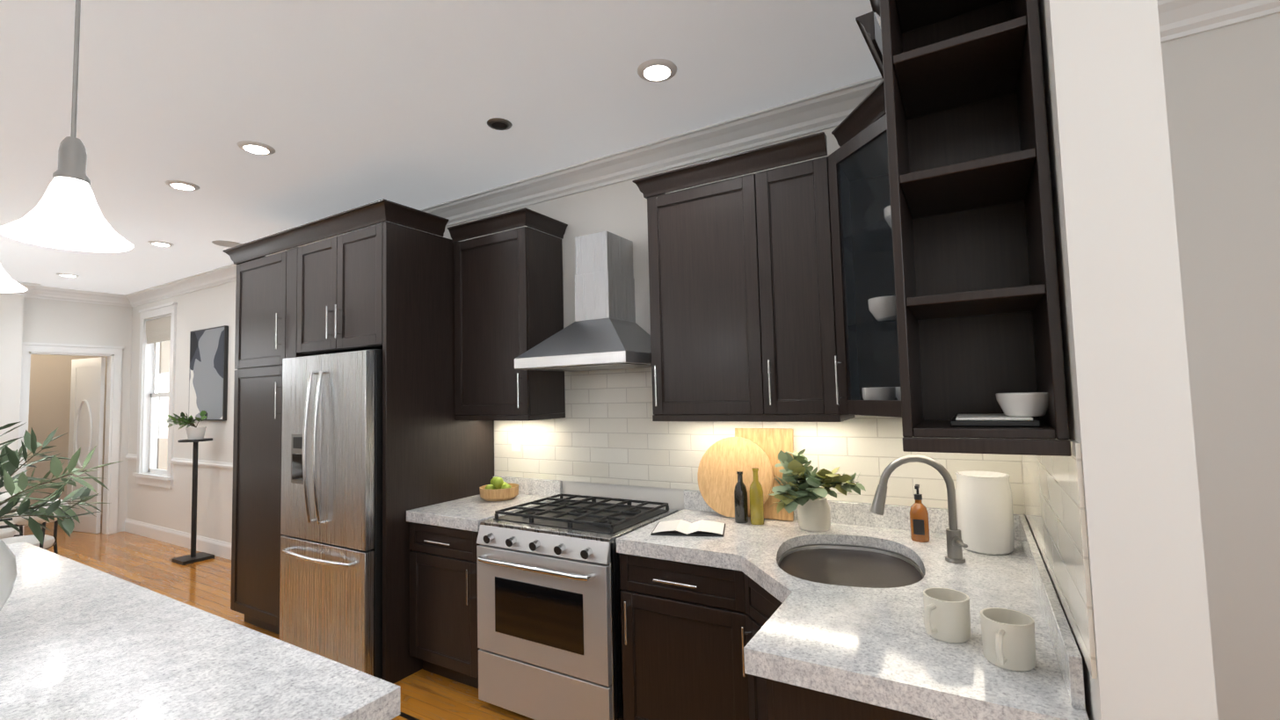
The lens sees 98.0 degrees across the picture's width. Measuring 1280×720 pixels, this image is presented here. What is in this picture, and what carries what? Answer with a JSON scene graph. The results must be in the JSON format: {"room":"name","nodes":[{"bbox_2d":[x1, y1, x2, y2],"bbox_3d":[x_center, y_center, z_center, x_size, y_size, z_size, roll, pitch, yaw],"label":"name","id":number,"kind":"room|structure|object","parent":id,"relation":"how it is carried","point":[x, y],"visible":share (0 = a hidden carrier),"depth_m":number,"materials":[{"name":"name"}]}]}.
{"room":"kitchen","nodes":[
{"label":"kitchen","id":0,"kind":"room"},
{"bbox_2d":[24,354,107,525],"bbox_3d":[-8.308,0.737,7.478,0.140,2.950,2.120,-4,-4,31],"label":"wall","id":1,"kind":"structure","parent":0,"point":[49,393],"depth_m":7.66,"materials":[{"name":"beige paint"}]},
{"bbox_2d":[0,292,132,532],"bbox_3d":[-7.589,0.578,5.127,0.290,2.950,4.450,-4,-4,31],"label":"wall","id":2,"kind":"structure","parent":0,"point":[25,319],"depth_m":6.53,"materials":[{"name":"white paint"}]},
{"bbox_2d":[0,281,43,298],"bbox_3d":[-7.219,-0.818,5.515,0.115,0.134,1.760,-4,-4,31],"label":"crown molding","id":3,"kind":"structure","parent":2,"relation":"attached to","point":[34,290],"depth_m":6.24,"materials":[{"name":"white"}]},
{"bbox_2d":[43,285,123,305],"bbox_3d":[-6.727,-0.765,6.618,0.110,0.134,0.850,-4,-4,31],"label":"crown molding","id":4,"kind":"structure","parent":2,"relation":"attached to","point":[49,293],"depth_m":6.68,"materials":[{"name":"white"}]},
{"bbox_2d":[156,340,170,469],"bbox_3d":[-7.041,0.728,7.876,1.590,2.950,0.140,-4,-4,31],"label":"wall","id":5,"kind":"structure","parent":0,"point":[162,412],"depth_m":7.45,"materials":[{"name":"beige paint"}]},
{"bbox_2d":[23,514,534,719],"bbox_3d":[-4.223,1.862,2.828,15.500,0.061,7.250,-4,-4,31],"label":"floor","id":6,"kind":"structure","parent":0,"point":[144,562],"depth_m":4.87,"materials":[{"name":"brown wood"}]},
{"bbox_2d":[0,493,27,538],"bbox_3d":[-5.804,1.602,4.881,0.556,0.787,0.568,-1,-3,-4],"label":"chair","id":7,"kind":"object","parent":6,"relation":"on","point":[7,532],"visible":0.31,"depth_m":4.98,"materials":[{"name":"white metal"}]},
{"bbox_2d":[0,499,68,553],"bbox_3d":[-5.049,1.561,4.518,0.568,0.787,0.556,1,-4,-34],"label":"chair","id":8,"kind":"object","parent":6,"relation":"on","point":[49,541],"visible":0.33,"depth_m":4.52,"materials":[{"name":"black metal"}]},
{"bbox_2d":[171,437,214,565],"bbox_3d":[-4.494,1.404,5.615,0.280,1.200,0.280,-4,-4,31],"label":"plant stand","id":9,"kind":"object","parent":6,"relation":"on","point":[193,556],"visible":0.98,"depth_m":5.59,"materials":[{"name":"black metal"}]},
{"bbox_2d":[185,426,206,439],"bbox_3d":[-4.511,0.744,5.654,0.170,0.120,0.170,-4,-4,31],"label":"plant pot","id":10,"kind":"object","parent":9,"relation":"on","point":[195,432],"visible":0.98,"depth_m":5.60,"materials":[{"name":"white ceramic"}]},
{"bbox_2d":[164,410,206,429],"bbox_3d":[-4.563,0.634,5.575,0.466,0.255,0.292,-4,-4,31],"label":"plant","id":11,"kind":"object","parent":10,"relation":"in","point":[186,421],"visible":0.92,"depth_m":5.56,"materials":[{"name":"green plant"}]},
{"bbox_2d":[0,541,400,719],"bbox_3d":[-1.947,1.234,1.527,2.800,0.920,0.900,-4,-4,31],"label":"kitchen island","id":12,"kind":"object","parent":6,"relation":"on","point":[79,641],"visible":0.98,"depth_m":1.36,"materials":[{"name":"white stone"}]},
{"bbox_2d":[0,538,17,610],"bbox_3d":[-1.989,0.637,1.636,0.242,0.286,0.213,-4,-4,31],"label":"vase","id":13,"kind":"object","parent":12,"relation":"on","point":[8,570],"visible":1,"depth_m":1.67,"materials":[{"name":"white ceramic"}]},
{"bbox_2d":[0,421,123,545],"bbox_3d":[-1.994,0.398,1.627,0.686,0.522,0.716,-4,-4,31],"label":"potted plant","id":14,"kind":"object","parent":13,"relation":"in","point":[10,459],"visible":1,"depth_m":1.69,"materials":[{"name":"green plant"}]},
{"bbox_2d":[230,233,398,634],"bbox_3d":[-2.400,0.530,4.142,0.690,2.660,0.810,-4,-4,31],"label":"tall cabinet","id":15,"kind":"object","parent":6,"relation":"on","point":[264,288],"depth_m":3.76,"materials":[{"name":"brown wood"}]},
{"bbox_2d":[279,349,382,679],"bbox_3d":[-1.647,0.890,3.568,0.860,1.835,0.956,-4,-4,31],"label":"fridge","id":16,"kind":"object","parent":6,"relation":"on","point":[330,593],"visible":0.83,"depth_m":3.15,"materials":[{"name":"silver metal"}]},
{"bbox_2d":[406,475,561,688],"bbox_3d":[-0.898,1.261,3.272,0.571,1.018,0.706,-4,-4,31],"label":"base cabinet","id":17,"kind":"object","parent":6,"relation":"on","point":[443,536],"depth_m":3.03,"materials":[{"name":"black wood"}]},
{"bbox_2d":[479,476,518,501],"bbox_3d":[-0.874,0.790,3.458,0.240,0.139,0.240,-4,-4,31],"label":"bowl","id":18,"kind":"object","parent":17,"relation":"on","point":[498,489],"visible":1,"depth_m":3.39,"materials":[{"name":"brown wood"}]},
{"bbox_2d":[476,493,677,719],"bbox_3d":[-0.319,1.253,2.873,0.800,0.958,0.760,-4,-4,31],"label":"range","id":19,"kind":"object","parent":6,"relation":"on","point":[549,618],"visible":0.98,"depth_m":2.60,"materials":[{"name":"silver metal"}]},
{"bbox_2d":[616,489,1075,719],"bbox_3d":[0.570,1.149,2.038,1.529,1.019,1.330,-4,-4,31],"label":"base cabinet","id":20,"kind":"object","parent":6,"relation":"on","point":[677,592],"depth_m":2.24,"materials":[{"name":"white stone"}]},
{"bbox_2d":[650,519,725,537],"bbox_3d":[0.226,0.766,2.546,0.320,0.022,0.220,-2,-3,11],"label":"open book","id":21,"kind":"object","parent":20,"relation":"on","point":[681,527],"visible":0.98,"depth_m":2.50,"materials":[{"name":"white paper"}]},
{"bbox_2d":[697,436,773,517],"bbox_3d":[0.474,0.588,2.807,0.400,0.394,0.100,-4,-4,31],"label":"round cutting board","id":22,"kind":"object","parent":20,"relation":"on","point":[723,461],"visible":0.9,"depth_m":2.81,"materials":[{"name":"brown wood"}]},
{"bbox_2d":[734,471,748,523],"bbox_3d":[0.485,0.658,2.682,0.063,0.240,0.064,-4,-4,31],"label":"bottle","id":23,"kind":"object","parent":20,"relation":"on","point":[740,504],"visible":1,"depth_m":2.66,"materials":[{"name":"black glass"}]},
{"bbox_2d":[749,467,763,524],"bbox_3d":[0.551,0.643,2.637,0.063,0.260,0.064,-4,-4,31],"label":"oil bottle","id":24,"kind":"object","parent":20,"relation":"on","point":[756,505],"visible":1,"depth_m":2.61,"materials":[{"name":"yellow glass"}]},
{"bbox_2d":[734,428,793,521],"bbox_3d":[0.613,0.560,2.768,0.300,0.437,0.076,-4,-4,31],"label":"rectangular cutting board","id":25,"kind":"object","parent":20,"relation":"on","point":[772,443],"visible":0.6,"depth_m":2.74,"materials":[{"name":"brown wood"}]},
{"bbox_2d":[797,495,830,531],"bbox_3d":[0.786,0.690,2.518,0.144,0.140,0.144,-4,-4,31],"label":"plant pot","id":26,"kind":"object","parent":20,"relation":"on","point":[814,515],"visible":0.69,"depth_m":2.46,"materials":[{"name":"beige ceramic"}]},
{"bbox_2d":[767,448,865,513],"bbox_3d":[0.756,0.548,2.408,0.403,0.313,0.263,-4,-4,31],"label":"eucalyptus","id":27,"kind":"object","parent":26,"relation":"in","point":[792,493],"visible":0.94,"depth_m":2.42,"materials":[{"name":"green plant"}]},
{"bbox_2d":[870,454,967,563],"bbox_3d":[1.006,0.536,2.024,0.313,0.378,0.158,-4,-4,31],"label":"faucet","id":28,"kind":"object","parent":20,"relation":"on","point":[955,543],"visible":1,"depth_m":2.01,"materials":[{"name":"silver metal"}]},
{"bbox_2d":[909,484,930,542],"bbox_3d":[1.142,0.624,2.280,0.069,0.225,0.080,-4,-4,31],"label":"soap dispenser","id":29,"kind":"object","parent":20,"relation":"on","point":[919,523],"visible":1,"depth_m":2.26,"materials":[{"name":"orange glass"}]},
{"bbox_2d":[923,587,970,643],"bbox_3d":[0.770,0.644,1.397,0.104,0.100,0.127,-4,-4,31],"label":"mug","id":30,"kind":"object","parent":20,"relation":"on","point":[947,616],"visible":1,"depth_m":1.37,"materials":[{"name":"beige ceramic"}]},
{"bbox_2d":[955,470,1014,555],"bbox_3d":[1.320,0.581,2.134,0.186,0.285,0.186,-4,-4,31],"label":"canister","id":31,"kind":"object","parent":20,"relation":"on","point":[985,513],"visible":0.98,"depth_m":2.06,"materials":[{"name":"white ceramic"}]},
{"bbox_2d":[980,607,1036,671],"bbox_3d":[0.829,0.634,1.252,0.104,0.100,0.136,-4,-4,31],"label":"mug","id":32,"kind":"object","parent":20,"relation":"on","point":[1008,641],"visible":1,"depth_m":1.23,"materials":[{"name":"beige ceramic"}]},
{"bbox_2d":[733,588,1089,719],"bbox_3d":[0.576,1.100,1.210,0.669,1.018,0.089,-4,-4,31],"label":"countertop","id":33,"kind":"structure","parent":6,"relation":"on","point":[768,619],"depth_m":1.31,"materials":[{"name":"white stone"}]},
{"bbox_2d":[0,0,881,294],"bbox_3d":[-4.301,-1.162,3.008,15.500,0.100,7.250,-4,-4,31],"label":"ceiling","id":34,"kind":"structure","parent":0,"point":[339,105],"depth_m":2.57,"materials":[{"name":"white paint"}]},
{"bbox_2d":[0,263,27,292],"bbox_3d":[-2.042,-0.734,1.728,0.216,1.022,0.216,-4,-4,31],"label":"pendant light","id":35,"kind":"object","parent":34,"relation":"hanging from","point":[8,284],"visible":1,"depth_m":1.73,"materials":[{"name":"white glass"}]},
{"bbox_2d":[0,0,133,252],"bbox_3d":[-1.303,-0.779,1.290,0.216,1.022,0.216,-4,-4,31],"label":"pendant light","id":36,"kind":"object","parent":34,"relation":"hanging from","point":[65,213],"visible":1,"depth_m":1.25,"materials":[{"name":"white glass"}]},
{"bbox_2d":[55,273,79,276],"bbox_3d":[-6.025,-0.890,5.861,0.176,0.012,0.176,-4,-4,31],"label":"recessed light","id":37,"kind":"object","parent":34,"relation":"in","point":[68,275],"visible":1,"depth_m":5.85,"materials":[{"name":"white paint"}]},
{"bbox_2d":[147,240,174,247],"bbox_3d":[-4.140,-1.002,4.811,0.176,0.012,0.176,-4,-4,31],"label":"recessed light","id":38,"kind":"object","parent":34,"relation":"in","point":[161,243],"visible":1,"depth_m":4.79,"materials":[{"name":"white paint"}]},
{"bbox_2d":[164,180,200,190],"bbox_3d":[-2.917,-1.109,3.549,0.176,0.012,0.176,-4,-4,31],"label":"recessed light","id":39,"kind":"object","parent":34,"relation":"in","point":[180,185],"visible":1,"depth_m":3.53,"materials":[{"name":"white paint"}]},
{"bbox_2d":[211,240,241,247],"bbox_3d":[-3.611,-1.014,4.880,0.230,0.006,0.230,-4,-4,31],"label":"ceiling speaker","id":40,"kind":"object","parent":34,"relation":"attached to","point":[225,243],"visible":0.77,"depth_m":4.85,"materials":[{"name":"grey"}]},
{"bbox_2d":[236,140,275,154],"bbox_3d":[-2.106,-1.159,3.056,0.176,0.012,0.176,-4,-4,31],"label":"recessed light","id":41,"kind":"object","parent":34,"relation":"in","point":[258,148],"visible":1,"depth_m":3.04,"materials":[{"name":"white paint"}]},
{"bbox_2d":[487,117,512,130],"bbox_3d":[-0.722,-1.208,2.861,0.128,0.010,0.128,-4,-4,31],"label":"recessed light","id":42,"kind":"object","parent":34,"relation":"in","point":[498,124],"visible":1,"depth_m":2.85,"materials":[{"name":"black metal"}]},
{"bbox_2d":[637,58,676,82],"bbox_3d":[0.075,-1.254,2.422,0.176,0.012,0.176,-4,-4,31],"label":"recessed light","id":43,"kind":"object","parent":34,"relation":"in","point":[655,70],"visible":1,"depth_m":2.41,"materials":[{"name":"white paint"}]},
{"bbox_2d":[126,13,1279,719],"bbox_3d":[-1.503,0.364,4.178,11.730,2.950,0.140,-4,-4,31],"label":"wall","id":44,"kind":"structure","parent":0,"point":[1224,105],"depth_m":1.99,"materials":[{"name":"white paint"}]},
{"bbox_2d":[132,301,177,488],"bbox_3d":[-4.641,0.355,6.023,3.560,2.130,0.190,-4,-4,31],"label":"window","id":45,"kind":"structure","parent":44,"relation":"in","point":[148,390],"depth_m":6.81,"materials":[{"name":"white"}]},
{"bbox_2d":[145,315,171,343],"bbox_3d":[-5.763,-0.368,6.699,0.756,0.300,0.054,-4,-4,31],"label":"window shade","id":46,"kind":"object","parent":45,"relation":"attached to","point":[157,330],"visible":0.65,"depth_m":6.68,"materials":[{"name":"fabric"}]},
{"bbox_2d":[124,518,231,559],"bbox_3d":[-4.555,1.942,5.838,4.350,0.155,0.018,-4,-4,31],"label":"baseboard","id":47,"kind":"structure","parent":44,"relation":"attached to","point":[220,549],"depth_m":6.14,"materials":[{"name":"white"}]},
{"bbox_2d":[188,325,228,421],"bbox_3d":[-4.610,0.153,5.939,0.800,0.980,0.036,-4,-4,31],"label":"framed picture","id":48,"kind":"object","parent":44,"relation":"attached to","point":[208,371],"visible":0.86,"depth_m":5.88,"materials":[{"name":"grey"}]},
{"bbox_2d":[292,202,458,360],"bbox_3d":[-1.634,-0.446,3.727,0.893,0.800,0.810,-4,-4,31],"label":"upper cabinet","id":49,"kind":"object","parent":44,"relation":"attached to","point":[387,287],"depth_m":3.33,"materials":[{"name":"brown wood"}]},
{"bbox_2d":[123,75,883,306],"bbox_3d":[-2.512,-0.989,4.698,9.330,0.134,0.105,-4,-4,31],"label":"crown molding","id":50,"kind":"structure","parent":44,"relation":"attached to","point":[838,105],"depth_m":3.19,"materials":[{"name":"white paint"}]},
{"bbox_2d":[447,207,567,421],"bbox_3d":[-0.820,-0.240,3.477,0.658,1.215,0.390,-4,-4,31],"label":"upper cabinet","id":51,"kind":"object","parent":44,"relation":"attached to","point":[508,299],"visible":1,"depth_m":3.35,"materials":[{"name":"brown wood"}]},
{"bbox_2d":[514,231,651,371],"bbox_3d":[-0.256,-0.327,3.084,0.720,0.746,0.506,-4,-4,31],"label":"range hood","id":52,"kind":"object","parent":44,"relation":"attached to","point":[604,330],"visible":0.85,"depth_m":3.03,"materials":[{"name":"silver metal"}]},
{"bbox_2d":[632,131,854,421],"bbox_3d":[0.481,-0.319,2.704,0.943,1.215,0.390,-4,-4,31],"label":"upper cabinet","id":53,"kind":"object","parent":44,"relation":"attached to","point":[742,314],"visible":1,"depth_m":2.54,"materials":[{"name":"brown wood"}]},
{"bbox_2d":[494,367,1018,514],"bbox_3d":[0.284,0.323,3.027,2.964,0.759,0.007,-4,-4,31],"label":"tile backsplash","id":54,"kind":"structure","parent":44,"relation":"attached to","point":[607,429],"depth_m":3.13,"materials":[{"name":"white tile"}]},
{"bbox_2d":[1156,0,1279,43],"bbox_3d":[2.416,-1.292,1.770,1.850,0.134,0.105,-4,-4,31],"label":"crown molding","id":55,"kind":"structure","parent":44,"relation":"attached to","point":[1177,18],"depth_m":2.01,"materials":[{"name":"white paint"}]},
{"bbox_2d":[1027,0,1218,719],"bbox_3d":[1.242,0.139,1.606,0.150,2.950,1.480,-4,-4,31],"label":"wall","id":56,"kind":"structure","parent":0,"point":[1127,387],"depth_m":0.98,"materials":[{"name":"white paint"}]},
{"bbox_2d":[827,11,901,417],"bbox_3d":[0.980,-0.389,2.007,0.634,1.185,1.080,-4,-4,31],"label":"upper cabinet","id":57,"kind":"object","parent":56,"relation":"attached to","point":[867,371],"visible":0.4,"depth_m":2.31,"materials":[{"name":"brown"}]},
{"bbox_2d":[869,0,1071,456],"bbox_3d":[0.730,-0.409,1.303,0.342,1.215,0.377,-4,-4,31],"label":"shelf unit","id":58,"kind":"object","parent":56,"relation":"attached to","point":[979,333],"visible":1,"depth_m":1.34,"materials":[{"name":"brown wood"}]},
{"bbox_2d":[1014,437,1097,678],"bbox_3d":[1.175,0.388,1.623,0.008,0.417,1.440,-4,-4,31],"label":"tile backsplash","id":59,"kind":"structure","parent":56,"relation":"attached to","point":[1050,489],"depth_m":1.22,"materials":[{"name":"white tile"}]},
{"bbox_3d":[-3.854,0.190,0.240,11.730,2.950,0.140,-4,-4,31],"label":"wall","id":60,"kind":"structure","parent":0,"visible":0},
{"bbox_2d":[14,341,123,535],"bbox_3d":[-6.763,0.966,6.586,0.178,2.305,0.904,-4,-4,31],"label":"door frame","id":61,"kind":"structure","parent":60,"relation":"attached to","point":[112,354],"depth_m":6.77,"materials":[{"name":"white wood"}]},
{"bbox_2d":[65,356,105,533],"bbox_3d":[-7.006,1.063,7.033,0.680,2.170,0.072,-3,-4,22],"label":"door","id":62,"kind":"structure","parent":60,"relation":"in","point":[86,409],"depth_m":7.00,"materials":[{"name":"white wood"}]},
{"bbox_2d":[125,453,136,460],"bbox_3d":[-6.304,1.207,6.910,0.330,0.070,0.026,-4,-4,31],"label":"trim","id":63,"kind":"structure","parent":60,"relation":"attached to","point":[129,456],"depth_m":6.91,"materials":[{"name":"white"}]},
{"bbox_2d":[170,458,232,470],"bbox_3d":[-4.652,1.106,5.928,1.560,0.070,0.026,-4,-4,31],"label":"trim","id":64,"kind":"structure","parent":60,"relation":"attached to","point":[222,465],"depth_m":5.89,"materials":[{"name":"white"}]},
{"bbox_2d":[511,432,521,451],"bbox_3d":[-0.813,0.541,3.664,0.080,0.120,0.008,-4,-4,31],"label":"switch plate","id":65,"kind":"object","parent":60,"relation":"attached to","point":[516,441],"visible":1,"depth_m":3.65,"materials":[{"name":"white plastic"}]}
]}

